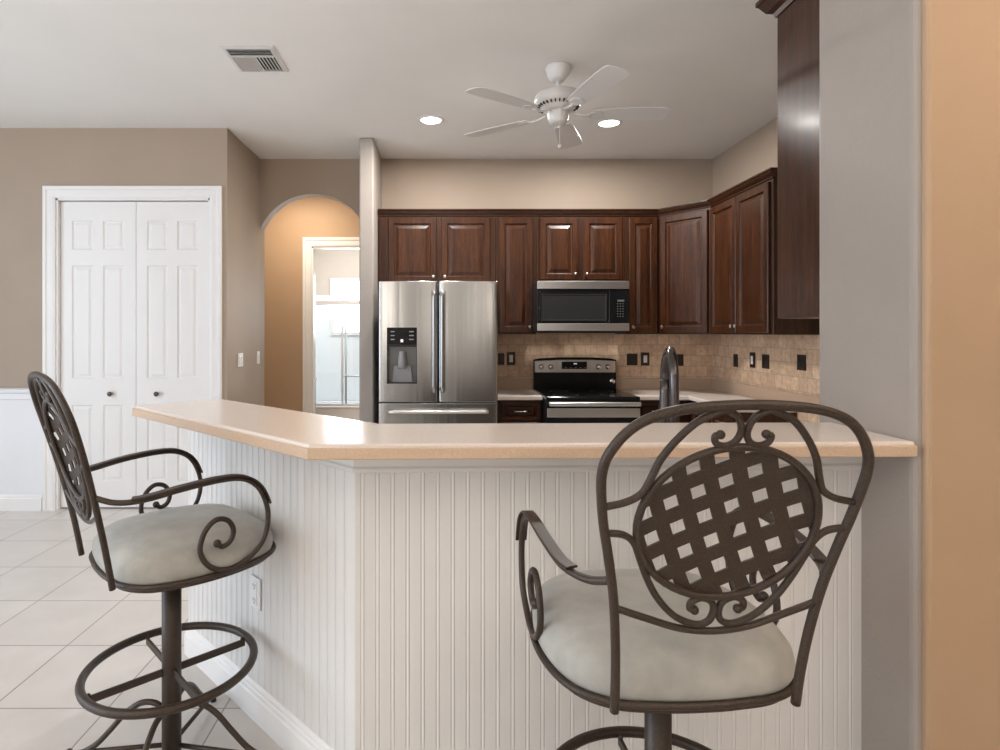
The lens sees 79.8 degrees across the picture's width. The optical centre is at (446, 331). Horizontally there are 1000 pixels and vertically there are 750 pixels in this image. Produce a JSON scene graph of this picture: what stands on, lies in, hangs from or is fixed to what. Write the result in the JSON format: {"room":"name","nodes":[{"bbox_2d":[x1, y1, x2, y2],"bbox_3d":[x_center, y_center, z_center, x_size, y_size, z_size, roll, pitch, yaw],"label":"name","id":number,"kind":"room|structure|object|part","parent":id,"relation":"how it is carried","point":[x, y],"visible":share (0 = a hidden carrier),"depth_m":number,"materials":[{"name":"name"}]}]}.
{"room":"kitchen","nodes":[
{"label":"kitchen","id":0,"kind":"room"},
{"bbox_2d":[0,128,232,400],"bbox_3d":[-3.678,-0.104,4.810,3.845,3.048,0.120,0,0,0],"label":"wall","id":1,"kind":"structure","parent":0,"point":[31,159],"depth_m":4.75,"materials":[{"name":"beige paint"}]},
{"bbox_2d":[0,388,41,493],"bbox_3d":[-4.410,0.932,4.727,2.381,0.975,0.046,0,0,0],"label":"wainscoting","id":2,"kind":"structure","parent":1,"relation":"attached to","point":[20,426],"depth_m":4.74,"materials":[{"name":"white wood"}]},
{"bbox_2d":[0,494,41,510],"bbox_3d":[-4.410,1.356,4.730,2.381,0.128,0.016,0,0,0],"label":"baseboard","id":3,"kind":"structure","parent":1,"relation":"attached to","point":[8,502],"depth_m":4.72,"materials":[{"name":"white wood"}]},
{"bbox_2d":[42,186,221,510],"bbox_3d":[-2.506,0.129,4.797,1.422,2.583,0.146,0,0,0],"label":"trim","id":4,"kind":"structure","parent":1,"relation":"attached to","point":[52,196],"depth_m":4.73,"materials":[{"name":"white wood"}]},
{"bbox_2d":[61,202,207,506],"bbox_3d":[-2.506,0.181,4.775,1.192,2.454,0.078,0,0,0],"label":"door","id":5,"kind":"structure","parent":1,"relation":"in","point":[134,275],"depth_m":4.78,"materials":[{"name":"white wood"}]},
{"bbox_2d":[0,507,282,749],"bbox_3d":[-0.300,1.470,2.750,10.600,0.100,13.700,0,0,0],"label":"floor","id":6,"kind":"structure","parent":0,"point":[57,614],"depth_m":2.67,"materials":[{"name":"tile"}]},
{"bbox_2d":[27,371,275,749],"bbox_3d":[-0.935,0.767,1.937,0.678,1.306,0.595,0,0,-43],"label":"bar stool","id":7,"kind":"object","parent":6,"relation":"on","point":[167,551],"visible":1,"depth_m":1.85,"materials":[{"name":"metal"}]},
{"bbox_3d":[-1.124,0.346,1.758,0.087,0.296,0.338,0,0,-43],"label":"lattice panel","id":8,"kind":"part","parent":7,"relation":"part of","materials":[{"name":"brown metal"}]},
{"bbox_3d":[-1.121,0.421,1.760,0.165,0.614,0.501,0,0,-43],"label":"backrest frame","id":9,"kind":"part","parent":7,"relation":"part of","materials":[{"name":"brown metal"}]},
{"bbox_3d":[-1.093,0.537,1.787,0.025,0.068,0.397,0,0,-43],"label":"rail","id":10,"kind":"part","parent":7,"relation":"part of","materials":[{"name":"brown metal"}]},
{"bbox_3d":[-1.116,0.584,2.129,0.061,0.291,0.489,0,0,38],"label":"armrest","id":11,"kind":"part","parent":7,"relation":"part of","materials":[{"name":"brown metal"}]},
{"bbox_3d":[-0.908,1.083,1.962,0.060,0.605,0.060,0,0,-43],"label":"post","id":12,"kind":"part","parent":7,"relation":"part of","materials":[{"name":"brown metal"}]},
{"bbox_3d":[-0.879,0.734,1.990,0.523,0.028,0.571,0,0,-43],"label":"seat frame","id":13,"kind":"part","parent":7,"relation":"part of","materials":[{"name":"brown metal"}]},
{"bbox_2d":[92,504,272,584],"bbox_3d":[-0.879,0.677,1.990,0.503,0.116,0.551,0,0,-43],"label":"seat cushion","id":14,"kind":"object","parent":7,"relation":"on","point":[164,546],"depth_m":1.82,"materials":[{"name":"fabric"}]},
{"bbox_3d":[-0.753,0.584,1.745,0.489,0.291,0.061,0,0,-34],"label":"armrest","id":15,"kind":"part","parent":7,"relation":"part of","materials":[{"name":"brown metal"}]},
{"bbox_2d":[316,401,358,420],"bbox_3d":[-1.290,1.228,8.735,2.380,0.385,0.870,0,0,0],"label":"bathtub","id":16,"kind":"object","parent":6,"relation":"on","point":[347,412],"visible":0.03,"depth_m":8.32,"materials":[{"name":"white ceramic"}]},
{"bbox_2d":[316,301,358,405],"bbox_3d":[-1.290,0.296,8.336,2.380,1.475,0.098,0,0,0],"label":"shower enclosure","id":17,"kind":"object","parent":16,"relation":"on","point":[341,303],"visible":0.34,"depth_m":8.34,"materials":[{"name":"silver metal"}]},
{"bbox_2d":[378,281,497,423],"bbox_3d":[-0.069,0.514,5.026,0.926,1.812,1.009,0,0,0],"label":"refrigerator","id":18,"kind":"object","parent":6,"relation":"on","point":[438,343],"visible":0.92,"depth_m":4.59,"materials":[{"name":"grey metal"}]},
{"bbox_3d":[-0.302,0.073,4.634,0.459,0.931,0.092,0,0,0],"label":"door","id":19,"kind":"part","parent":18,"relation":"part of","materials":[{"name":"silver metal"}]},
{"bbox_3d":[-0.101,0.073,4.566,0.026,0.781,0.075,0,0,0],"label":"handle","id":20,"kind":"part","parent":18,"relation":"part of","materials":[{"name":"silver metal"}]},
{"bbox_3d":[-0.069,0.956,4.634,0.926,0.809,0.092,0,0,0],"label":"freezer drawer","id":21,"kind":"part","parent":18,"relation":"part of","materials":[{"name":"silver metal"}]},
{"bbox_3d":[-0.068,0.611,4.562,0.770,0.026,0.083,0,0,0],"label":"handle","id":22,"kind":"part","parent":18,"relation":"part of","materials":[{"name":"silver metal"}]},
{"bbox_3d":[-0.037,0.073,4.566,0.026,0.781,0.075,0,0,0],"label":"handle","id":23,"kind":"part","parent":18,"relation":"part of","materials":[{"name":"silver metal"}]},
{"bbox_3d":[0.165,0.073,4.634,0.459,0.931,0.092,0,0,0],"label":"door","id":24,"kind":"part","parent":18,"relation":"part of","materials":[{"name":"silver metal"}]},
{"bbox_2d":[497,400,541,422],"bbox_3d":[0.610,0.997,5.282,0.378,0.846,0.631,0,0,0],"label":"base cabinet","id":25,"kind":"object","parent":6,"relation":"on","point":[509,411],"visible":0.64,"depth_m":5.00,"materials":[{"name":"brown wood"}]},
{"bbox_2d":[498,378,542,399],"bbox_3d":[0.611,0.503,5.288,0.382,0.138,0.617,0,0,0],"label":"countertop","id":26,"kind":"structure","parent":25,"relation":"on","point":[508,388],"depth_m":5.43,"materials":[{"name":"stone"}]},
{"bbox_3d":[0.619,1.032,5.010,0.333,0.546,0.020,0,0,0],"label":"door","id":27,"kind":"part","parent":25,"relation":"part of","materials":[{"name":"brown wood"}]},
{"bbox_2d":[184,430,861,749],"bbox_3d":[-0.021,0.878,2.005,2.562,1.083,0.658,0,0,19],"label":"breakfast bar","id":28,"kind":"object","parent":6,"relation":"on","point":[391,616],"visible":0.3,"depth_m":1.79,"materials":[{"name":"paint"}]},
{"bbox_2d":[251,574,260,610],"bbox_3d":[-0.705,0.958,2.187,0.072,0.116,0.010,0,0,45],"label":"wall outlet","id":29,"kind":"object","parent":28,"relation":"attached to","point":[255,581],"visible":1,"depth_m":2.18,"materials":[{"name":"white plastic"}]},
{"bbox_2d":[252,580,256,605],"bbox_3d":[-0.707,0.958,2.185,0.004,0.084,0.034,0,0,-45],"label":"socket","id":30,"kind":"object","parent":29,"relation":"attached to","point":[254,582],"depth_m":2.18,"materials":[{"name":"white plastic"}]},
{"bbox_3d":[-0.035,1.357,1.960,2.562,0.126,0.563,0,0,19],"label":"baseboard","id":31,"kind":"part","parent":28,"relation":"part of","materials":[{"name":"white wood"}]},
{"bbox_3d":[-0.707,0.878,2.206,0.013,1.083,1.237,0,0,-45],"label":"beadboard panel","id":32,"kind":"part","parent":28,"relation":"part of","materials":[{"name":"paint"}]},
{"bbox_2d":[132,399,916,459],"bbox_3d":[-0.030,0.315,1.896,2.645,0.040,0.849,0,0,17],"label":"countertop","id":33,"kind":"structure","parent":28,"relation":"on","point":[304,435],"depth_m":1.70,"materials":[{"name":"stone"}]},
{"bbox_3d":[-0.034,0.377,1.963,2.558,0.080,0.556,0,0,19],"label":"moulding","id":34,"kind":"part","parent":28,"relation":"part of","materials":[{"name":"paint"}]},
{"bbox_3d":[0.494,0.878,1.794,1.536,1.083,0.013,0,0,-2],"label":"beadboard panel","id":35,"kind":"part","parent":28,"relation":"part of","materials":[{"name":"paint"}]},
{"bbox_2d":[533,357,640,422],"bbox_3d":[1.185,0.827,5.157,0.763,1.186,0.817,0,0,0],"label":"range","id":36,"kind":"object","parent":6,"relation":"on","point":[572,389],"visible":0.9,"depth_m":5.25,"materials":[{"name":"black"}]},
{"bbox_3d":[1.185,0.315,5.506,0.746,0.118,0.012,0,0,0],"label":"control panel","id":37,"kind":"part","parent":36,"relation":"part of","materials":[{"name":"silver metal"}]},
{"bbox_2d":[534,389,639,399],"bbox_3d":[1.185,0.540,5.160,0.762,0.030,0.680,0,0,0],"label":"cooktop","id":38,"kind":"object","parent":36,"relation":"in","point":[548,394],"depth_m":5.00,"materials":[{"name":"black glass"}]},
{"bbox_3d":[1.185,0.892,4.825,0.754,0.575,0.030,0,0,0],"label":"oven door","id":39,"kind":"part","parent":36,"relation":"part of","materials":[{"name":"black"}]},
{"bbox_3d":[1.185,0.581,4.829,0.754,0.044,0.022,0,0,0],"label":"trim","id":40,"kind":"part","parent":36,"relation":"part of","materials":[{"name":"silver metal"}]},
{"bbox_3d":[1.185,0.578,4.784,0.738,0.034,0.072,0,0,0],"label":"handle","id":41,"kind":"part","parent":36,"relation":"part of","materials":[{"name":"silver metal"}]},
{"bbox_2d":[639,400,688,422],"bbox_3d":[1.806,0.997,5.282,0.467,0.846,0.631,0,0,0],"label":"base cabinet","id":42,"kind":"object","parent":6,"relation":"on","point":[647,406],"visible":0.14,"depth_m":5.01,"materials":[{"name":"brown wood"}]},
{"bbox_2d":[515,399,874,749],"bbox_3d":[0.489,0.767,1.335,0.594,1.306,0.678,0,0,-4],"label":"bar stool","id":43,"kind":"object","parent":6,"relation":"on","point":[661,643],"visible":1,"depth_m":1.12,"materials":[{"name":"brown metal"}]},
{"bbox_3d":[0.225,0.584,1.318,0.061,0.291,0.489,0,0,-13],"label":"armrest","id":44,"kind":"part","parent":43,"relation":"part of","materials":[{"name":"brown metal"}]},
{"bbox_3d":[0.486,1.083,1.372,0.060,0.605,0.060,0,0,-4],"label":"post","id":45,"kind":"part","parent":43,"relation":"part of","materials":[{"name":"brown metal"}]},
{"bbox_3d":[0.484,0.734,1.412,0.571,0.028,0.523,0,0,-4],"label":"seat frame","id":46,"kind":"part","parent":43,"relation":"part of","materials":[{"name":"brown metal"}]},
{"bbox_2d":[532,568,794,701],"bbox_3d":[0.484,0.677,1.412,0.551,0.116,0.503,0,0,-4],"label":"seat cushion","id":47,"kind":"object","parent":43,"relation":"on","point":[571,623],"depth_m":1.22,"materials":[{"name":"fabric"}]},
{"bbox_3d":[0.503,0.537,1.118,0.397,0.068,0.025,0,0,-4],"label":"rail","id":48,"kind":"part","parent":43,"relation":"part of","materials":[{"name":"brown metal"}]},
{"bbox_3d":[0.506,0.346,1.076,0.338,0.296,0.087,0,0,-4],"label":"lattice panel","id":49,"kind":"part","parent":43,"relation":"part of","materials":[{"name":"brown metal"}]},
{"bbox_3d":[0.506,0.421,1.079,0.501,0.614,0.165,0,0,-4],"label":"backrest frame","id":50,"kind":"part","parent":43,"relation":"part of","materials":[{"name":"brown metal"}]},
{"bbox_3d":[0.753,0.584,1.353,0.061,0.291,0.489,0,0,5],"label":"armrest","id":51,"kind":"part","parent":43,"relation":"part of","materials":[{"name":"brown metal"}]},
{"bbox_2d":[689,400,796,422],"bbox_3d":[2.252,0.997,4.912,0.491,0.846,1.365,0,0,0],"label":"base cabinet","id":52,"kind":"object","parent":6,"relation":"on","point":[770,418],"visible":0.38,"depth_m":4.24,"materials":[{"name":"brown wood"}]},
{"bbox_3d":[2.050,0.666,4.795,0.020,0.160,0.350,0,0,0],"label":"drawer","id":53,"kind":"part","parent":52,"relation":"part of","materials":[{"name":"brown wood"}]},
{"bbox_2d":[616,378,819,411],"bbox_3d":[2.033,0.503,4.498,0.929,0.138,2.197,0,0,0],"label":"countertop","id":54,"kind":"structure","parent":52,"relation":"on","point":[693,389],"depth_m":5.12,"materials":[{"name":"stone"}]},
{"bbox_3d":[2.050,0.666,4.425,0.020,0.160,0.350,0,0,0],"label":"drawer","id":55,"kind":"part","parent":52,"relation":"part of","materials":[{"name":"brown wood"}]},
{"bbox_3d":[0.550,0.997,2.220,1.300,0.846,0.560,0,0,0],"label":"base cabinet","id":56,"kind":"object","parent":6,"relation":"on","visible":0},
{"bbox_3d":[0.550,0.553,2.240,1.340,0.038,0.640,0,0,0],"label":"countertop","id":57,"kind":"structure","parent":56,"relation":"on","visible":0},
{"bbox_2d":[658,347,678,422],"bbox_3d":[0.821,0.293,2.156,0.126,0.481,0.236,0,0,0],"label":"faucet","id":58,"kind":"object","parent":57,"relation":"on","point":[669,369],"visible":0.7,"depth_m":2.10,"materials":[{"name":"silver metal"}]},
{"bbox_2d":[233,134,260,404],"bbox_3d":[-1.815,-0.104,5.295,0.120,3.048,0.850,0,0,0],"label":"wall","id":59,"kind":"structure","parent":0,"point":[246,164],"depth_m":5.18,"materials":[{"name":"beige paint"}]},
{"bbox_2d":[238,353,242,366],"bbox_3d":[-1.748,0.237,5.045,0.012,0.116,0.118,0,0,0],"label":"light switch","id":60,"kind":"object","parent":59,"relation":"attached to","point":[240,355],"visible":1,"depth_m":5.02,"materials":[{"name":"white plastic"}]},
{"bbox_2d":[257,351,259,363],"bbox_3d":[-1.748,0.237,5.520,0.012,0.116,0.072,0,0,0],"label":"light switch","id":61,"kind":"object","parent":59,"relation":"attached to","point":[258,352],"visible":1,"depth_m":5.50,"materials":[{"name":"white plastic"}]},
{"bbox_2d":[264,197,358,411],"bbox_3d":[-1.400,-0.104,6.960,4.000,3.048,0.120,0,0,0],"label":"wall","id":62,"kind":"structure","parent":0,"point":[309,216],"depth_m":6.90,"materials":[{"name":"beige paint"}]},
{"bbox_2d":[302,237,358,413],"bbox_3d":[-1.133,0.163,6.947,1.076,2.515,0.146,0,0,0],"label":"trim","id":63,"kind":"structure","parent":62,"relation":"attached to","point":[309,244],"depth_m":6.88,"materials":[{"name":"white wood"}]},
{"bbox_2d":[316,249,358,294],"bbox_3d":[-0.950,-0.104,9.260,3.100,3.048,0.120,0,0,0],"label":"wall","id":64,"kind":"structure","parent":0,"point":[330,263],"depth_m":9.20,"materials":[{"name":"paint"}]},
{"bbox_2d":[316,295,358,400],"bbox_3d":[-0.950,0.427,8.750,3.100,1.985,0.900,0,0,0],"label":"trim","id":65,"kind":"structure","parent":64,"relation":"attached to","point":[328,347],"depth_m":9.18,"materials":[{"name":"white tile"}]},
{"bbox_2d":[330,278,358,334],"bbox_3d":[-1.325,-0.390,9.205,0.950,0.880,0.090,0,0,0],"label":"window","id":66,"kind":"structure","parent":64,"relation":"in","point":[341,289],"depth_m":9.20,"materials":[{"name":"white glass"}]},
{"bbox_2d":[359,138,381,423],"bbox_3d":[-0.675,-0.104,5.290,0.120,3.048,0.620,0,0,0],"label":"wall","id":67,"kind":"structure","parent":0,"point":[370,162],"depth_m":4.98,"materials":[{"name":"paint"}]},
{"bbox_2d":[0,0,777,158],"bbox_3d":[-0.300,-1.678,2.750,10.600,0.100,13.700,0,0,0],"label":"ceiling","id":68,"kind":"structure","parent":0,"point":[358,69],"depth_m":3.73,"materials":[{"name":"paint"}]},
{"bbox_2d":[219,45,288,71],"bbox_3d":[-1.140,-1.619,3.545,0.310,0.017,0.340,0,0,0],"label":"ceiling vent","id":69,"kind":"object","parent":68,"relation":"in","point":[246,58],"visible":1,"depth_m":3.51,"materials":[{"name":"white metal"}]},
{"bbox_2d":[418,115,443,124],"bbox_3d":[-0.123,-1.624,4.569,0.204,0.006,0.204,0,0,0],"label":"recessed light","id":70,"kind":"object","parent":68,"relation":"in","point":[428,119],"visible":1,"depth_m":4.56,"materials":[{"name":"white glass"}]},
{"bbox_2d":[464,61,670,148],"bbox_3d":[0.729,-1.371,3.652,1.253,0.515,1.302,0,0,0],"label":"ceiling fan","id":71,"kind":"object","parent":68,"relation":"hanging from","point":[557,102],"visible":1,"depth_m":3.59,"materials":[{"name":"white metal"}]},
{"bbox_3d":[0.331,-1.336,3.920,0.469,0.030,0.157,0,0,37],"label":"blade","id":72,"kind":"part","parent":71,"relation":"part of","materials":[{"name":"white wood"}]},
{"bbox_3d":[0.322,-1.336,3.403,0.469,0.030,0.157,0,0,-35],"label":"blade","id":73,"kind":"part","parent":71,"relation":"part of","materials":[{"name":"white wood"}]},
{"bbox_3d":[0.682,-1.203,3.602,0.022,0.180,0.022,0,0,0],"label":"pull chain","id":74,"kind":"part","parent":71,"relation":"part of","materials":[{"name":"white metal"}]},
{"bbox_3d":[0.825,-1.336,4.071,0.157,0.030,0.469,0,0,19],"label":"blade","id":75,"kind":"part","parent":71,"relation":"part of","materials":[{"name":"white wood"}]},
{"bbox_3d":[0.810,-1.336,3.235,0.157,0.030,0.469,0,0,-17],"label":"blade","id":76,"kind":"part","parent":71,"relation":"part of","materials":[{"name":"white wood"}]},
{"bbox_3d":[1.121,-1.336,3.645,0.470,0.030,0.156,0,0,0],"label":"blade","id":77,"kind":"part","parent":71,"relation":"part of","materials":[{"name":"white wood"}]},
{"bbox_2d":[596,120,622,127],"bbox_3d":[1.262,-1.624,4.635,0.204,0.006,0.204,0,0,0],"label":"recessed light","id":78,"kind":"object","parent":68,"relation":"in","point":[602,123],"visible":0.91,"depth_m":4.63,"materials":[{"name":"white glass"}]},
{"bbox_2d":[261,159,712,405],"bbox_3d":[0.432,-0.104,5.660,4.375,3.048,0.120,0,0,0],"label":"wall","id":79,"kind":"structure","parent":0,"point":[406,183],"depth_m":5.60,"materials":[{"name":"beige paint"}]},
{"bbox_2d":[378,216,494,283],"bbox_3d":[-0.089,-0.726,5.407,1.036,0.601,0.380,0,0,0],"label":"upper cabinet","id":80,"kind":"object","parent":79,"relation":"attached to","point":[410,248],"visible":0.93,"depth_m":5.25,"materials":[{"name":"brown wood"}]},
{"bbox_3d":[-0.305,-0.723,5.260,0.424,0.571,0.020,0,0,0],"label":"door","id":81,"kind":"part","parent":80,"relation":"part of","materials":[{"name":"brown wood"}]},
{"bbox_3d":[0.165,-0.723,5.260,0.428,0.571,0.020,0,0,0],"label":"door","id":82,"kind":"part","parent":80,"relation":"part of","materials":[{"name":"brown wood"}]},
{"bbox_2d":[498,353,503,364],"bbox_3d":[0.503,0.254,5.584,0.072,0.110,0.011,0,0,0],"label":"wall outlet","id":83,"kind":"object","parent":79,"relation":"attached to","point":[500,355],"visible":0.77,"depth_m":5.58,"materials":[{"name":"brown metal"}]},
{"bbox_2d":[507,352,514,364],"bbox_3d":[0.601,0.249,5.583,0.080,0.124,0.013,0,0,0],"label":"light switch","id":84,"kind":"object","parent":79,"relation":"attached to","point":[510,355],"visible":1,"depth_m":5.58,"materials":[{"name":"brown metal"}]},
{"bbox_2d":[495,216,535,333],"bbox_3d":[0.610,-0.504,5.407,0.358,1.044,0.380,0,0,0],"label":"upper cabinet","id":85,"kind":"object","parent":79,"relation":"attached to","point":[515,236],"visible":0.94,"depth_m":5.25,"materials":[{"name":"brown wood"}]},
{"bbox_2d":[536,216,624,281],"bbox_3d":[1.183,-0.737,5.407,0.783,0.578,0.380,0,0,0],"label":"upper cabinet","id":86,"kind":"object","parent":79,"relation":"attached to","point":[568,248],"visible":0.96,"depth_m":5.25,"materials":[{"name":"brown wood"}]},
{"bbox_3d":[0.990,-0.734,5.260,0.340,0.548,0.020,0,0,0],"label":"door","id":87,"kind":"part","parent":86,"relation":"part of","materials":[{"name":"brown wood"}]},
{"bbox_2d":[533,281,628,332],"bbox_3d":[1.134,-0.207,5.095,0.764,0.435,0.301,0,0,0],"label":"microwave","id":88,"kind":"object","parent":86,"relation":"attached to","point":[558,306],"visible":1,"depth_m":4.95,"materials":[{"name":"silver metal"}]},
{"bbox_3d":[1.052,-0.215,4.965,0.588,0.285,0.030,0,0,0],"label":"door","id":89,"kind":"part","parent":88,"relation":"part of","materials":[{"name":"black glass"}]},
{"bbox_3d":[1.430,-0.215,4.965,0.164,0.285,0.030,0,0,0],"label":"control panel","id":90,"kind":"part","parent":88,"relation":"part of","materials":[{"name":"black plastic"}]},
{"bbox_3d":[1.377,-0.734,5.260,0.345,0.548,0.020,0,0,0],"label":"door","id":91,"kind":"part","parent":86,"relation":"part of","materials":[{"name":"brown wood"}]},
{"bbox_2d":[498,333,711,378],"bbox_3d":[1.445,0.459,5.595,2.090,0.922,0.010,0,0,0],"label":"backsplash","id":92,"kind":"structure","parent":79,"relation":"attached to","point":[696,349],"depth_m":5.59,"materials":[{"name":"tile"}]},
{"bbox_2d":[627,354,636,364],"bbox_3d":[1.738,0.258,5.584,0.100,0.110,0.011,0,0,0],"label":"wall outlet","id":93,"kind":"object","parent":79,"relation":"attached to","point":[631,358],"visible":1,"depth_m":5.58,"materials":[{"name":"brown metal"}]},
{"bbox_2d":[615,216,658,333],"bbox_3d":[1.726,-0.504,5.407,0.299,1.044,0.380,0,0,0],"label":"upper cabinet","id":94,"kind":"object","parent":79,"relation":"attached to","point":[641,232],"visible":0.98,"depth_m":5.25,"materials":[{"name":"brown wood"}]},
{"bbox_3d":[1.734,-0.501,5.260,0.247,1.014,0.020,0,0,0],"label":"door","id":95,"kind":"part","parent":94,"relation":"part of","materials":[{"name":"brown wood"}]},
{"bbox_2d":[641,352,648,365],"bbox_3d":[1.860,0.254,5.583,0.080,0.124,0.013,0,0,0],"label":"light switch","id":96,"kind":"object","parent":79,"relation":"attached to","point":[644,355],"visible":1,"depth_m":5.58,"materials":[{"name":"brown metal"}]},
{"bbox_2d":[677,354,683,365],"bbox_3d":[2.184,0.263,5.584,0.072,0.110,0.011,0,0,0],"label":"wall outlet","id":97,"kind":"object","parent":79,"relation":"attached to","point":[680,357],"visible":0.78,"depth_m":5.58,"materials":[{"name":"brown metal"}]},
{"bbox_2d":[713,117,777,195],"bbox_3d":[2.560,-0.104,3.815,0.120,3.048,3.570,0,0,0],"label":"wall","id":98,"kind":"structure","parent":0,"point":[757,152],"depth_m":4.95,"materials":[{"name":"beige paint"}]},
{"bbox_2d":[659,207,711,333],"bbox_3d":[2.179,-0.504,5.242,0.635,1.044,0.711,0,0,0],"label":"upper cabinet","id":99,"kind":"object","parent":98,"relation":"attached to","point":[684,237],"visible":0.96,"depth_m":5.05,"materials":[{"name":"brown wood"}]},
{"bbox_2d":[733,354,737,366],"bbox_3d":[2.484,0.245,5.125,0.011,0.110,0.072,0,0,0],"label":"wall outlet","id":100,"kind":"object","parent":98,"relation":"attached to","point":[735,356],"visible":1,"depth_m":5.11,"materials":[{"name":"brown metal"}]},
{"bbox_2d":[750,352,754,367],"bbox_3d":[2.483,0.228,4.841,0.013,0.124,0.080,0,0,0],"label":"light switch","id":101,"kind":"object","parent":98,"relation":"attached to","point":[752,354],"visible":1,"depth_m":4.83,"materials":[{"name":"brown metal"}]},
{"bbox_2d":[710,178,819,334],"bbox_3d":[2.307,-0.504,4.420,0.380,1.044,0.925,0,0,0],"label":"upper cabinet","id":102,"kind":"object","parent":98,"relation":"attached to","point":[744,226],"visible":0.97,"depth_m":4.25,"materials":[{"name":"brown wood"}]},
{"bbox_2d":[378,167,777,215],"bbox_3d":[1.143,-1.054,5.013,3.392,0.056,1.133,0,0,26],"label":"crown molding","id":103,"kind":"structure","parent":102,"relation":"on","point":[772,172],"depth_m":5.23,"materials":[{"name":"brown wood"}]},
{"bbox_3d":[2.159,-0.501,4.654,0.020,1.014,0.428,0,0,0],"label":"door","id":104,"kind":"part","parent":102,"relation":"part of","materials":[{"name":"brown wood"}]},
{"bbox_3d":[2.159,-0.501,4.211,0.020,1.014,0.442,0,0,0],"label":"door","id":105,"kind":"part","parent":102,"relation":"part of","materials":[{"name":"brown wood"}]},
{"bbox_2d":[762,354,768,368],"bbox_3d":[2.484,0.230,4.643,0.011,0.110,0.100,0,0,0],"label":"wall outlet","id":106,"kind":"object","parent":98,"relation":"attached to","point":[765,358],"visible":1,"depth_m":4.63,"materials":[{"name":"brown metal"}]},
{"bbox_2d":[712,334,819,421],"bbox_3d":[2.495,0.459,3.945,0.010,0.922,3.290,0,0,0],"label":"backsplash","id":107,"kind":"structure","parent":98,"relation":"attached to","point":[782,373],"depth_m":4.55,"materials":[{"name":"tile"}]},
{"bbox_2d":[797,354,805,370],"bbox_3d":[2.484,0.214,4.173,0.011,0.110,0.100,0,0,0],"label":"wall outlet","id":108,"kind":"object","parent":98,"relation":"attached to","point":[801,359],"visible":1,"depth_m":4.16,"materials":[{"name":"brown metal"}]},
{"bbox_2d":[801,357,803,367],"bbox_3d":[2.481,0.214,4.151,0.004,0.072,0.026,0,0,0],"label":"socket","id":109,"kind":"object","parent":108,"relation":"attached to","point":[802,358],"depth_m":4.15,"materials":[{"name":"black plastic"}]},
{"bbox_2d":[820,0,999,749],"bbox_3d":[3.131,-0.104,1.808,3.738,3.048,0.445,0,0,0],"label":"wall","id":110,"kind":"structure","parent":0,"point":[871,50],"depth_m":1.61,"materials":[{"name":"paint"}]},
{"bbox_2d":[755,0,819,318],"bbox_3d":[1.703,-0.704,2.245,0.858,1.302,0.426,0,0,0],"label":"upper cabinet","id":111,"kind":"object","parent":110,"relation":"attached to","point":[798,20],"visible":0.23,"depth_m":2.25,"materials":[{"name":"brown wood"}]},
{"bbox_3d":[1.703,-1.312,2.245,0.858,0.085,0.426,0,0,0],"label":"crown","id":112,"kind":"part","parent":111,"relation":"part of","materials":[{"name":"brown wood"}]}
]}

